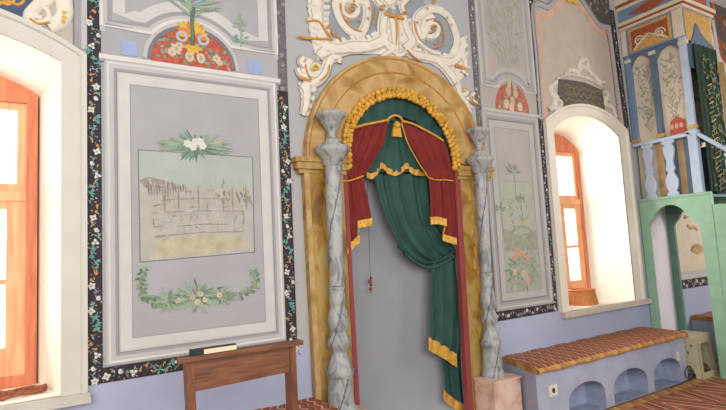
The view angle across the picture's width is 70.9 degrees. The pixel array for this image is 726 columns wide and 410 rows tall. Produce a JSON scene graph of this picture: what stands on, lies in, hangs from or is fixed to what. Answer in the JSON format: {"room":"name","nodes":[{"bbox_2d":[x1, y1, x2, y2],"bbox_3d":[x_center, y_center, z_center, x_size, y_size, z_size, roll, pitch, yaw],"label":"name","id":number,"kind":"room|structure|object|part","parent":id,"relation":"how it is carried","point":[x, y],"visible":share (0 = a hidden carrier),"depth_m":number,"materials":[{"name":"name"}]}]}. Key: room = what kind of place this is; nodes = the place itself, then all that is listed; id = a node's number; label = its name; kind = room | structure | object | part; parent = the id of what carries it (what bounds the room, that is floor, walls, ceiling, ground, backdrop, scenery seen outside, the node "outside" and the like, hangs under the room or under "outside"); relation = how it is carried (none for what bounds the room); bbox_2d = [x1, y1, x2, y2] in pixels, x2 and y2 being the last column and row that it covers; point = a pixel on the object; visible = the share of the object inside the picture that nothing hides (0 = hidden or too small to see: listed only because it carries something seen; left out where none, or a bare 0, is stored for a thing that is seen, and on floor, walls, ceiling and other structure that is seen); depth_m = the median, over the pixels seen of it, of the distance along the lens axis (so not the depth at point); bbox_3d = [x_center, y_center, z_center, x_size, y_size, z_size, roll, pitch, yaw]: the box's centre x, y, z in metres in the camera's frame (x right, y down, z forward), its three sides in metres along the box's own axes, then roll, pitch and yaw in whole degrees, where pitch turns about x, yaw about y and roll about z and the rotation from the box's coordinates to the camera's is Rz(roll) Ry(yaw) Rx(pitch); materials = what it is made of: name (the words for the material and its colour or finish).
{"room":"historic interior","nodes":[
{"label":"historic interior","id":0,"kind":"room"},
{"bbox_2d":[1,0,711,409],"bbox_3d":[0.566,-0.578,4.410,13.600,4.900,0.001,0,-6,-32],"label":"wall","id":1,"kind":"structure","parent":0,"point":[164,391],"depth_m":3.78,"materials":[{"name":"paint"}]},
{"bbox_2d":[0,0,86,48],"bbox_3d":[-2.330,-1.617,2.730,1.500,1.435,0.028,0,-6,-32],"label":"painting","id":2,"kind":"object","parent":1,"relation":"attached to","point":[64,18],"visible":0.98,"depth_m":3.00,"materials":[{"name":"white paint"}]},
{"bbox_2d":[0,8,90,409],"bbox_3d":[-2.407,0.008,2.758,1.610,2.255,0.555,0,-6,-32],"label":"window","id":3,"kind":"structure","parent":1,"relation":"in","point":[46,281],"depth_m":3.03,"materials":[{"name":"paint"}]},
{"bbox_3d":[-2.295,0.505,3.054,0.458,1.060,0.037,0,-6,-32],"label":"sash","id":4,"kind":"part","parent":3,"relation":"part of","materials":[{"name":"brown wood"}]},
{"bbox_3d":[-2.345,-0.364,3.139,0.458,0.570,0.025,0,-6,-32],"label":"sash","id":5,"kind":"part","parent":3,"relation":"part of","materials":[{"name":"brown wood"}]},
{"bbox_3d":[-2.512,0.127,2.971,1.036,1.960,0.060,0,-6,-32],"label":"frame","id":6,"kind":"part","parent":3,"relation":"part of","materials":[{"name":"brown wood"}]},
{"bbox_2d":[0,383,47,400],"bbox_3d":[-2.239,1.044,2.660,1.010,0.048,0.150,0,-6,-32],"label":"rolled rug","id":7,"kind":"object","parent":3,"relation":"on","point":[32,389],"visible":1,"depth_m":2.85,"materials":[{"name":"red fabric"}]},
{"bbox_3d":[-2.348,1.102,2.657,1.610,0.056,0.555,0,-6,-32],"label":"sill","id":8,"kind":"part","parent":3,"relation":"part of","materials":[{"name":"paint"}]},
{"bbox_2d":[99,0,280,84],"bbox_3d":[-1.138,-1.550,3.463,1.176,1.361,0.022,0,-6,-32],"label":"painting","id":9,"kind":"object","parent":1,"relation":"attached to","point":[234,38],"visible":1,"depth_m":3.42,"materials":[{"name":"grey paint"}]},
{"bbox_2d":[84,0,299,385],"bbox_3d":[-1.093,-0.585,3.378,1.359,3.301,0.008,0,-6,-32],"label":"floral border","id":10,"kind":"object","parent":1,"relation":"attached to","point":[97,374],"visible":0.85,"depth_m":3.07,"materials":[{"name":"black paint"}]},
{"bbox_2d":[104,59,285,366],"bbox_3d":[-1.055,0.021,3.320,1.116,1.835,0.016,0,-6,-32],"label":"painting","id":11,"kind":"object","parent":1,"relation":"attached to","point":[186,230],"visible":1,"depth_m":3.28,"materials":[{"name":"grey paint"}]},
{"bbox_2d":[138,149,254,261],"bbox_3d":[-1.062,0.003,3.318,0.737,0.696,0.005,0,-6,-32],"label":"landscape picture","id":12,"kind":"object","parent":11,"relation":"on","point":[195,205],"depth_m":3.30,"materials":[{"name":"beige paint"}]},
{"bbox_2d":[294,0,479,116],"bbox_3d":[0.266,-1.336,4.293,1.857,1.378,0.044,0,-6,-32],"label":"ornamental wall molding","id":13,"kind":"structure","parent":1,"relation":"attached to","point":[418,31],"depth_m":4.24,"materials":[{"name":"white paint"}]},
{"bbox_2d":[291,56,494,409],"bbox_3d":[0.334,0.319,4.185,1.975,3.100,0.248,0,-6,-32],"label":"mihrab","id":14,"kind":"object","parent":1,"relation":"attached to","point":[394,366],"visible":0.66,"depth_m":4.18,"materials":[{"name":"yellow stone"}]},
{"bbox_2d":[341,122,387,253],"bbox_3d":[0.029,-0.155,3.970,0.471,1.050,0.036,0,-6,-32],"label":"curtain","id":15,"kind":"object","parent":14,"relation":"hanging from","point":[368,140],"visible":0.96,"depth_m":3.96,"materials":[{"name":"red fabric"}]},
{"bbox_3d":[-0.082,-0.203,3.892,0.200,0.054,0.012,0,-6,-32],"label":"tie cord","id":16,"kind":"part","parent":15,"relation":"part of","materials":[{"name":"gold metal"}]},
{"bbox_2d":[367,185,371,292],"bbox_3d":[0.039,0.237,4.052,0.044,0.913,0.032,0,-6,-32],"label":"hanging ornament","id":17,"kind":"object","parent":14,"relation":"hanging from","point":[369,280],"visible":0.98,"depth_m":4.02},
{"bbox_3d":[0.312,-0.778,4.252,1.810,0.905,0.102,0,-6,-32],"label":"arch frame","id":18,"kind":"part","parent":14,"relation":"part of","materials":[{"name":"gold metal"}]},
{"bbox_2d":[346,98,451,178],"bbox_3d":[0.312,-0.562,4.227,1.090,0.709,0.086,0,-6,-32],"label":"valance","id":19,"kind":"object","parent":14,"relation":"hanging from","point":[395,157],"visible":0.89,"depth_m":4.22,"materials":[{"name":"green fabric"}]},
{"bbox_3d":[0.066,-0.644,4.047,0.333,0.114,0.021,0,-6,-32],"label":"gold trim","id":20,"kind":"part","parent":19,"relation":"part of","materials":[{"name":"gold metal"}]},
{"bbox_3d":[0.289,-0.491,4.241,0.643,0.460,0.022,0,-6,-32],"label":"panel","id":21,"kind":"part","parent":19,"relation":"part of","materials":[{"name":"green fabric"}]},
{"bbox_3d":[0.510,-0.625,4.319,0.435,0.158,0.021,0,-6,-32],"label":"gold trim","id":22,"kind":"part","parent":19,"relation":"part of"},
{"bbox_2d":[342,86,461,171],"bbox_3d":[0.327,-0.621,4.193,1.220,0.725,0.062,0,-6,-32],"label":"garland","id":23,"kind":"object","parent":14,"relation":"attached to","point":[364,103],"visible":0.96,"depth_m":4.19},
{"bbox_2d":[374,174,463,409],"bbox_3d":[0.500,0.777,4.239,0.844,2.114,0.097,0,-6,-29],"label":"curtain","id":24,"kind":"object","parent":14,"relation":"hanging from","point":[404,198],"visible":0.94,"depth_m":4.31,"materials":[{"name":"green fabric"}]},
{"bbox_2d":[401,123,456,244],"bbox_3d":[0.568,-0.173,4.306,0.546,1.037,0.036,0,-6,-32],"label":"curtain","id":25,"kind":"object","parent":14,"relation":"hanging from","point":[432,153],"visible":1,"depth_m":4.35,"materials":[{"name":"red fabric"}]},
{"bbox_3d":[0.663,-0.220,4.356,0.277,0.033,0.012,0,-6,-32],"label":"tie cord","id":26,"kind":"part","parent":25,"relation":"part of","materials":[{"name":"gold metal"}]},
{"bbox_2d":[474,0,539,117],"bbox_3d":[1.409,-1.646,5.056,0.807,1.547,0.017,0,-6,-32],"label":"painting","id":27,"kind":"object","parent":1,"relation":"attached to","point":[503,27],"visible":1,"depth_m":5.04,"materials":[{"name":"grey paint"}]},
{"bbox_2d":[468,0,557,321],"bbox_3d":[1.460,-0.630,4.965,0.967,3.390,0.008,0,-6,-32],"label":"floral border","id":28,"kind":"object","parent":1,"relation":"attached to","point":[534,310],"visible":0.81,"depth_m":4.87,"materials":[{"name":"black paint"}]},
{"bbox_2d":[481,109,553,311],"bbox_3d":[1.490,0.036,4.895,0.787,1.867,0.016,0,-6,-32],"label":"painting","id":29,"kind":"object","parent":1,"relation":"attached to","point":[516,261],"visible":1,"depth_m":4.89,"materials":[{"name":"grey paint"}]},
{"bbox_2d":[495,161,536,251],"bbox_3d":[1.449,0.017,4.872,0.572,0.892,0.004,0,-6,-32],"label":"landscape picture","id":30,"kind":"object","parent":29,"relation":"attached to","point":[515,202],"depth_m":4.88,"materials":[{"name":"green paint"}]},
{"bbox_2d":[531,0,623,124],"bbox_3d":[2.420,-1.753,5.691,1.568,1.779,0.024,0,-6,-32],"label":"painting","id":31,"kind":"object","parent":1,"relation":"attached to","point":[574,59],"visible":0.99,"depth_m":5.64,"materials":[{"name":"beige paint"}]},
{"bbox_2d":[543,104,651,317],"bbox_3d":[2.443,0.032,5.758,1.555,2.245,0.555,0,-6,-32],"label":"window","id":32,"kind":"structure","parent":1,"relation":"in","point":[597,201],"depth_m":5.92,"materials":[{"name":"paint"}]},
{"bbox_3d":[2.402,-0.346,6.076,0.402,0.570,0.025,0,-6,-32],"label":"sash","id":33,"kind":"part","parent":32,"relation":"part of","materials":[{"name":"brown wood"}]},
{"bbox_3d":[2.258,0.145,5.923,0.925,1.960,0.060,0,-6,-32],"label":"frame","id":34,"kind":"part","parent":32,"relation":"part of","materials":[{"name":"brown wood"}]},
{"bbox_3d":[2.451,0.523,5.991,0.402,1.060,0.037,0,-6,-32],"label":"sash","id":35,"kind":"part","parent":32,"relation":"part of","materials":[{"name":"brown wood"}]},
{"bbox_2d":[568,288,598,305],"bbox_3d":[2.420,1.009,5.642,0.335,0.168,0.333,0,-6,-32],"label":"wooden box","id":36,"kind":"object","parent":32,"relation":"on","point":[577,296],"visible":0.88,"depth_m":5.52,"materials":[{"name":"orange wood"}]},
{"bbox_3d":[2.507,1.120,5.662,1.540,0.056,0.555,0,-6,-32],"label":"sill","id":37,"kind":"part","parent":32,"relation":"part of","materials":[{"name":"paint"}]},
{"bbox_2d":[610,10,630,141],"bbox_3d":[3.060,-1.542,6.071,0.188,1.615,0.008,0,-6,-32],"label":"floral border","id":38,"kind":"object","parent":1,"relation":"attached to","point":[613,25],"visible":1,"depth_m":6.07,"materials":[{"name":"black paint"}]},
{"bbox_2d":[675,142,706,278],"bbox_3d":[4.318,0.029,6.648,1.100,1.795,0.016,0,-6,-32],"label":"painting","id":39,"kind":"object","parent":1,"relation":"attached to","point":[689,238],"visible":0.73,"depth_m":6.50},
{"bbox_2d":[682,277,708,288],"bbox_3d":[5.038,0.982,6.979,2.702,0.167,0.008,0,-6,-32],"label":"floral border","id":40,"kind":"object","parent":1,"relation":"attached to","point":[703,281],"visible":0.48,"depth_m":6.46,"materials":[{"name":"black paint"}]},
{"bbox_2d":[709,2,725,127],"bbox_3d":[5.434,-1.429,7.523,1.650,4.247,0.014,0,-6,-32],"label":"painting","id":41,"kind":"object","parent":1,"relation":"attached to","point":[718,23],"visible":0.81,"depth_m":7.56},
{"bbox_3d":[5.264,-2.083,7.497,0.429,1.299,0.010,0,-6,-32],"label":"panel frame","id":42,"kind":"part","parent":41,"relation":"part of","materials":[{"name":"paint"}]},
{"bbox_2d":[603,359,719,409],"bbox_3d":[2.529,1.487,1.226,13.600,0.001,7.000,0,-6,-32],"label":"floor","id":43,"kind":"structure","parent":0,"point":[705,366],"depth_m":5.31,"materials":[{"name":"red carpet"}]},
{"bbox_2d":[473,372,522,409],"bbox_3d":[1.141,1.641,4.268,0.340,0.400,0.239,0,-6,-32],"label":"pedestal","id":44,"kind":"object","parent":43,"relation":"on","point":[504,393],"visible":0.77,"depth_m":4.20,"materials":[{"name":"pink stone"}]},
{"bbox_2d":[465,126,504,377],"bbox_3d":[1.070,0.386,4.442,0.253,2.140,0.249,-3,-5,-1],"label":"twisted column","id":45,"kind":"structure","parent":44,"relation":"on","point":[479,162],"depth_m":4.39,"materials":[{"name":"grey stone"}]},
{"bbox_2d":[503,337,687,409],"bbox_3d":[2.264,1.617,4.907,2.305,0.445,0.470,0,-6,-32],"label":"bench","id":46,"kind":"object","parent":43,"relation":"on","point":[606,382],"visible":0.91,"depth_m":4.66,"materials":[{"name":"paint"}]},
{"bbox_2d":[548,384,557,396],"bbox_3d":[1.565,1.526,4.199,0.100,0.090,0.014,0,-6,-32],"label":"wall socket","id":47,"kind":"object","parent":46,"relation":"attached to","point":[552,389],"visible":1,"depth_m":4.19,"materials":[{"name":"white plastic"}]},
{"bbox_2d":[503,327,687,374],"bbox_3d":[2.263,1.364,4.910,2.325,0.059,0.511,0,-6,-32],"label":"cushion","id":48,"kind":"object","parent":46,"relation":"on","point":[563,355],"visible":1,"depth_m":4.73,"materials":[{"name":"fabric"}]},
{"bbox_2d":[676,351,679,360],"bbox_3d":[3.228,1.548,5.226,0.045,0.090,0.014,0,-6,-32],"label":"wall socket","id":49,"kind":"object","parent":46,"relation":"attached to","point":[677,352],"visible":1,"depth_m":5.22,"materials":[{"name":"plastic"}]},
{"bbox_2d":[607,371,725,409],"bbox_3d":[4.620,1.670,4.497,6.200,0.013,2.580,0,-6,-32],"label":"floor carpet","id":50,"kind":"object","parent":43,"relation":"on","point":[709,393],"visible":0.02,"depth_m":4.67,"materials":[{"name":"red carpet"}]},
{"bbox_2d":[614,0,725,378],"bbox_3d":[4.095,-0.430,5.172,0.775,4.348,2.366,0,-6,-32],"label":"minbar","id":51,"kind":"object","parent":50,"relation":"on","point":[658,37],"visible":0.99,"depth_m":5.80,"materials":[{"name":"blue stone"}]},
{"bbox_3d":[3.211,-1.249,6.079,0.066,1.060,0.080,0,-6,-32],"label":"canopy post","id":52,"kind":"part","parent":51,"relation":"part of","materials":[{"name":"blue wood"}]},
{"bbox_3d":[3.311,-1.254,5.974,0.014,1.040,0.249,0,-6,-32],"label":"flower panel","id":53,"kind":"part","parent":51,"relation":"part of","materials":[{"name":"beige paint"}]},
{"bbox_3d":[3.363,-1.280,5.833,0.066,1.060,0.080,0,-6,-32],"label":"canopy post","id":54,"kind":"part","parent":51,"relation":"part of","materials":[{"name":"paint"}]},
{"bbox_3d":[3.380,-0.734,5.786,0.057,0.035,0.628,0,-6,-32],"label":"handrail","id":55,"kind":"part","parent":51,"relation":"part of","materials":[{"name":"wood"}]},
{"bbox_3d":[3.572,-2.364,6.030,0.775,0.290,0.774,0,-6,-32],"label":"moulding","id":56,"kind":"part","parent":51,"relation":"part of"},
{"bbox_3d":[3.577,-2.174,6.024,0.730,0.090,0.749,0,-6,-32],"label":"moulding","id":57,"kind":"part","parent":51,"relation":"part of","materials":[{"name":"wood"}]},
{"bbox_3d":[3.470,-1.287,5.709,0.022,1.040,0.275,0,-6,-32],"label":"flower panel","id":58,"kind":"part","parent":51,"relation":"part of","materials":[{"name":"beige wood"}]},
{"bbox_3d":[3.509,0.862,5.583,0.050,1.910,0.768,0,-6,-32],"label":"panel","id":59,"kind":"part","parent":51,"relation":"part of","materials":[{"name":"green wood"}]},
{"bbox_3d":[3.535,-1.325,5.555,0.066,1.040,0.090,0,-6,-32],"label":"canopy post","id":60,"kind":"part","parent":51,"relation":"part of","materials":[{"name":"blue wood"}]},
{"bbox_3d":[3.850,-1.296,6.155,0.022,1.100,0.600,0,-6,-32],"label":"panel","id":61,"kind":"part","parent":51,"relation":"part of","materials":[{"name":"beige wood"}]},
{"bbox_3d":[3.584,-0.469,5.486,0.090,0.680,0.103,0,-6,-32],"label":"newel post","id":62,"kind":"part","parent":51,"relation":"part of","materials":[{"name":"blue wood"}]},
{"bbox_3d":[3.982,0.876,5.874,0.040,1.886,0.768,0,-6,-32],"label":"panel","id":63,"kind":"part","parent":51,"relation":"part of","materials":[{"name":"green wood"}]},
{"bbox_2d":[693,43,725,191],"bbox_3d":[3.869,-0.953,5.606,0.550,1.625,0.066,0,-6,-29],"label":"banner","id":64,"kind":"object","parent":51,"relation":"hanging from","point":[711,75],"visible":0.96,"depth_m":5.58,"materials":[{"name":"green fabric"}]},
{"bbox_3d":[3.887,-0.361,4.990,0.050,0.978,1.050,0,-6,-32],"label":"stair rail","id":65,"kind":"part","parent":51,"relation":"part of","materials":[{"name":"wood"}]},
{"bbox_2d":[681,330,717,379],"bbox_3d":[3.527,1.592,5.468,0.327,0.436,0.327,0,-6,-32],"label":"plastic stool","id":66,"kind":"object","parent":50,"relation":"on","point":[695,340],"visible":0.63,"depth_m":5.36,"materials":[{"name":"beige plastic"}]},
{"bbox_3d":[3.517,1.400,5.486,0.280,0.050,0.280,0,-6,-32],"label":"seat","id":67,"kind":"part","parent":66,"relation":"part of","materials":[{"name":"beige plastic"}]},
{"bbox_2d":[671,366,692,387],"bbox_3d":[3.198,1.726,5.141,0.461,0.159,0.033,0,-6,-33],"label":"cable","id":68,"kind":"object","parent":43,"relation":"on","point":[687,366],"visible":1,"depth_m":5.21,"materials":[{"name":"black plastic"}]},
{"bbox_2d":[691,320,717,359],"bbox_3d":[5.271,1.629,6.769,2.500,0.445,0.470,0,-6,-32],"label":"bench","id":69,"kind":"object","parent":43,"relation":"on","point":[700,326],"visible":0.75,"depth_m":6.17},
{"bbox_2d":[691,311,712,321],"bbox_3d":[5.271,1.376,6.771,2.520,0.059,0.511,0,-6,-32],"label":"cushion","id":70,"kind":"object","parent":69,"relation":"on","point":[707,316],"visible":0.46,"depth_m":6.26,"materials":[{"name":"red fabric"}]},
{"bbox_3d":[-0.112,1.636,3.492,0.340,0.400,0.239,0,-6,-32],"label":"pedestal","id":71,"kind":"object","parent":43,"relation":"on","visible":0},
{"bbox_2d":[314,109,357,409],"bbox_3d":[-0.187,0.381,3.665,0.270,2.140,0.263,-3,-5,-1],"label":"twisted column","id":72,"kind":"structure","parent":71,"relation":"on","point":[340,370],"depth_m":3.61,"materials":[{"name":"grey stone"}]},
{"bbox_3d":[-0.323,1.623,1.129,5.650,0.012,3.050,0,-6,-32],"label":"floor carpet","id":73,"kind":"object","parent":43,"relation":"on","visible":0},
{"bbox_2d":[177,339,302,409],"bbox_3d":[-0.613,1.259,2.646,0.660,1.019,0.112,0,-6,-32],"label":"wooden table","id":74,"kind":"object","parent":73,"relation":"on","point":[207,371],"visible":1,"depth_m":2.66,"materials":[{"name":"brown wood"}]},
{"bbox_2d":[189,343,236,356],"bbox_3d":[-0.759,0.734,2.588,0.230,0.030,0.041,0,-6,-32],"label":"book","id":75,"kind":"object","parent":74,"relation":"on","point":[226,347],"visible":1,"depth_m":2.57,"materials":[{"name":"white paper"}]},
{"bbox_3d":[-1.276,1.604,2.717,2.500,0.445,0.470,0,-6,-32],"label":"bench","id":76,"kind":"object","parent":43,"relation":"on","visible":0},
{"bbox_2d":[255,397,339,409],"bbox_3d":[-1.277,1.351,2.720,2.520,0.059,0.511,0,-6,-32],"label":"cushion","id":77,"kind":"object","parent":76,"relation":"on","point":[312,403],"visible":0.86,"depth_m":3.40,"materials":[{"name":"fabric"}]},
{"bbox_2d":[708,0,725,7],"bbox_3d":[2.269,-3.385,1.676,13.600,0.001,7.000,0,-6,-32],"label":"ceiling","id":78,"kind":"structure","parent":0,"point":[722,3],"depth_m":7.56,"materials":[{"name":"paint"}]}
]}

